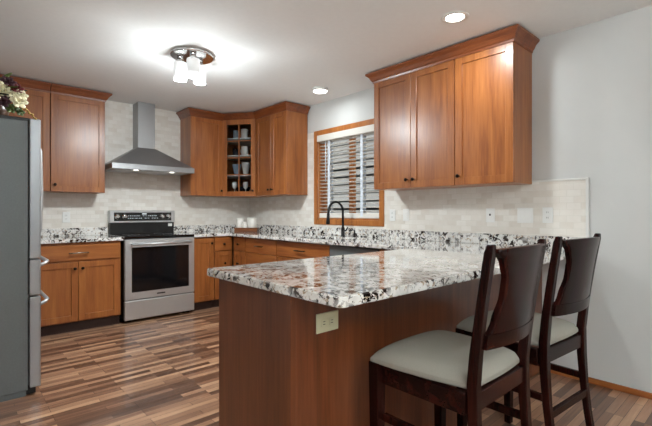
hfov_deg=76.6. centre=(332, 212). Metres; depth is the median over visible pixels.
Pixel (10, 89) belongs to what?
flower arrangement
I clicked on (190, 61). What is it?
ceiling light
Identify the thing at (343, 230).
kitchen faucet
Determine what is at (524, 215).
light switch
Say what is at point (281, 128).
upper cabinet
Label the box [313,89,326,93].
diffuser
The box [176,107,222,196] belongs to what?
upper cabinet
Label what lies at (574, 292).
bar stool
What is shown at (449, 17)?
diffuser
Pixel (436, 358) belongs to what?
seat cushion
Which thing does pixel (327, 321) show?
peninsula outlet
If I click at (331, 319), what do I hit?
socket
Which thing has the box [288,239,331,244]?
sink
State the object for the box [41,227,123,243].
countertop
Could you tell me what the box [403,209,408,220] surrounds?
light switch
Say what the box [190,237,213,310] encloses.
base cabinet
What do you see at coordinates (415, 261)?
countertop
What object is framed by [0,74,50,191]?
upper cabinet
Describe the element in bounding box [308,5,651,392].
wall
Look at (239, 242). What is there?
base cabinet
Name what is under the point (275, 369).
base cabinet
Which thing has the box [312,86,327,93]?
recessed light
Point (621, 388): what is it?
baseboard
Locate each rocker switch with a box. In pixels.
[520,211,523,219]
[526,211,529,219]
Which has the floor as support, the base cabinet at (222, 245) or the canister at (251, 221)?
the base cabinet at (222, 245)
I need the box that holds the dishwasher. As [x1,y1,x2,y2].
[330,245,380,255]
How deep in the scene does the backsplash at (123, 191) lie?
5.00 m
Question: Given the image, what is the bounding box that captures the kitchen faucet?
[326,201,347,236]
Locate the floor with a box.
[0,307,651,425]
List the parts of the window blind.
rail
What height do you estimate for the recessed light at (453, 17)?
0.008 m
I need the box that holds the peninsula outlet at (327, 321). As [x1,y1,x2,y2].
[316,310,337,333]
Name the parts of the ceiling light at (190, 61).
lamp shade, plate, lamp shade, lamp shade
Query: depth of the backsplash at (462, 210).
3.52 m
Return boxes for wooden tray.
[234,228,258,231]
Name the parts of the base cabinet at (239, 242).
drawer, door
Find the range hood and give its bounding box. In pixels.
[105,102,194,175]
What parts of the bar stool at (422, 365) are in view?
leg, leg, seat frame, post, rail, post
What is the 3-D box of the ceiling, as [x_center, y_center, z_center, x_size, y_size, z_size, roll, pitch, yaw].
[-0.224,-1.341,0.906,5.840,0.080,9.220,0,0,-43]
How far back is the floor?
2.80 m
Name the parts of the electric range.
riser panel, control panel, display glass, storage drawer, oven door, handle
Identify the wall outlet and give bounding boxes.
[62,212,69,222]
[390,209,394,220]
[542,207,552,222]
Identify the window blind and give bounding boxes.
[317,124,378,218]
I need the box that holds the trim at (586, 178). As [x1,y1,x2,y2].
[532,177,588,237]
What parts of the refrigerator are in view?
freezer drawer, freezer drawer, door, handle, handle, handle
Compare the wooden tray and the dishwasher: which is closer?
the dishwasher
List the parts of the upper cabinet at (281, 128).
door, door, crown molding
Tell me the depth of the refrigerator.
2.60 m
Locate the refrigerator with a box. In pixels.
[0,115,48,401]
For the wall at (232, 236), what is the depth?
5.91 m
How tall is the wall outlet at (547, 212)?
0.115 m
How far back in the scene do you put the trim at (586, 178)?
2.85 m
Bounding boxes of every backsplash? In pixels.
[42,100,248,234]
[249,133,585,237]
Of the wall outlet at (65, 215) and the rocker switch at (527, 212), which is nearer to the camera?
the rocker switch at (527, 212)
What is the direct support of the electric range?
on the floor
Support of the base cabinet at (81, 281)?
on the floor
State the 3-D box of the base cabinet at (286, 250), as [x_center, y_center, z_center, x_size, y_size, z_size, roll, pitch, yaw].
[-0.105,0.742,4.380,0.663,0.864,0.860,0,0,-43]
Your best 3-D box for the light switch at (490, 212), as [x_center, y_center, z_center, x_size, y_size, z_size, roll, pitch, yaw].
[1.278,0.024,3.353,0.016,0.115,0.072,0,0,-43]
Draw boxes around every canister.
[236,218,243,227]
[242,222,246,227]
[247,217,256,227]
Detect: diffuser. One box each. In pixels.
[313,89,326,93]
[445,14,464,21]
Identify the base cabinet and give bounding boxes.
[38,241,120,336]
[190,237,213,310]
[212,236,231,307]
[219,271,541,425]
[234,236,246,265]
[246,238,287,263]
[277,241,329,260]
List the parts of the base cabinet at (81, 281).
door, drawer, door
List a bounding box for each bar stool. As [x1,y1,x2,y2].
[369,239,545,425]
[455,233,600,425]
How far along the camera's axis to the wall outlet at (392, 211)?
4.09 m
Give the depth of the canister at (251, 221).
5.41 m
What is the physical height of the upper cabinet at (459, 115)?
1.077 m
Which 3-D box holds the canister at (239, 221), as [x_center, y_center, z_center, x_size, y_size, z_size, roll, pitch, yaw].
[-1.225,0.141,5.472,0.107,0.125,0.107,0,0,-43]
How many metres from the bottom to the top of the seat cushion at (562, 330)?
0.066 m
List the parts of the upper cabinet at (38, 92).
crown molding, door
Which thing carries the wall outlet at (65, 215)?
attached to the wall at (232, 236)
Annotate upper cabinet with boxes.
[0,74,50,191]
[48,83,111,193]
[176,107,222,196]
[219,112,271,197]
[253,101,309,196]
[365,24,539,190]
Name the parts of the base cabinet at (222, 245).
drawer, door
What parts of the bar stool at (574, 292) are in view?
leg, leg, seat frame, post, rail, post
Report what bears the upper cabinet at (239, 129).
attached to the wall at (592, 82)
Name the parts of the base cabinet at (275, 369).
panel, corner trim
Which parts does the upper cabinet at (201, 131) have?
crown molding, door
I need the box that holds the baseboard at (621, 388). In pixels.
[551,370,651,399]
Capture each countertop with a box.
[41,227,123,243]
[174,224,584,307]
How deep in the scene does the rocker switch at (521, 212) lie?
3.16 m
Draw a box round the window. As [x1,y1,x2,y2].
[314,118,383,226]
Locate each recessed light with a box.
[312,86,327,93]
[441,10,468,23]
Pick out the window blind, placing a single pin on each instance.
(360, 131)
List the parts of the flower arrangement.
berry stem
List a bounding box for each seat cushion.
[370,330,518,388]
[456,310,577,345]
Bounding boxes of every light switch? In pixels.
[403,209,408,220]
[486,208,494,221]
[517,208,532,222]
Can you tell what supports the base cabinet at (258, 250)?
on the floor
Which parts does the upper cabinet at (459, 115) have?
door, door, crown molding, door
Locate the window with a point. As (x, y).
(318, 208)
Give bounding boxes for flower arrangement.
[0,73,36,119]
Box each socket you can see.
[322,319,326,326]
[329,317,334,324]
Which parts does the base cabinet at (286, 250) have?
door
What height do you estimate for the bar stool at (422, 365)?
1.075 m
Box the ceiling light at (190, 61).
[170,46,213,84]
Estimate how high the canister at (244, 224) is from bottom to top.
0.080 m
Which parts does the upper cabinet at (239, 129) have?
glass pane, crown molding, door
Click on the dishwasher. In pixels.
(335, 250)
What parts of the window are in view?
frame, glass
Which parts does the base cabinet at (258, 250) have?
drawer, drawer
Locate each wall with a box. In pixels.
[232,236,233,265]
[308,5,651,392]
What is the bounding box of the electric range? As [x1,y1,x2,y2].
[108,210,193,321]
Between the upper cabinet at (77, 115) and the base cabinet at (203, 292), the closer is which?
the upper cabinet at (77, 115)
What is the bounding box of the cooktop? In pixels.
[112,232,193,238]
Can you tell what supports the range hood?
attached to the wall at (232, 236)
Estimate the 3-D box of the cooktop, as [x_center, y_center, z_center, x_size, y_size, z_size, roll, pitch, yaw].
[-2.101,0.268,4.792,0.760,0.022,0.605,0,0,-43]
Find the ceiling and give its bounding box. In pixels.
[0,0,651,112]

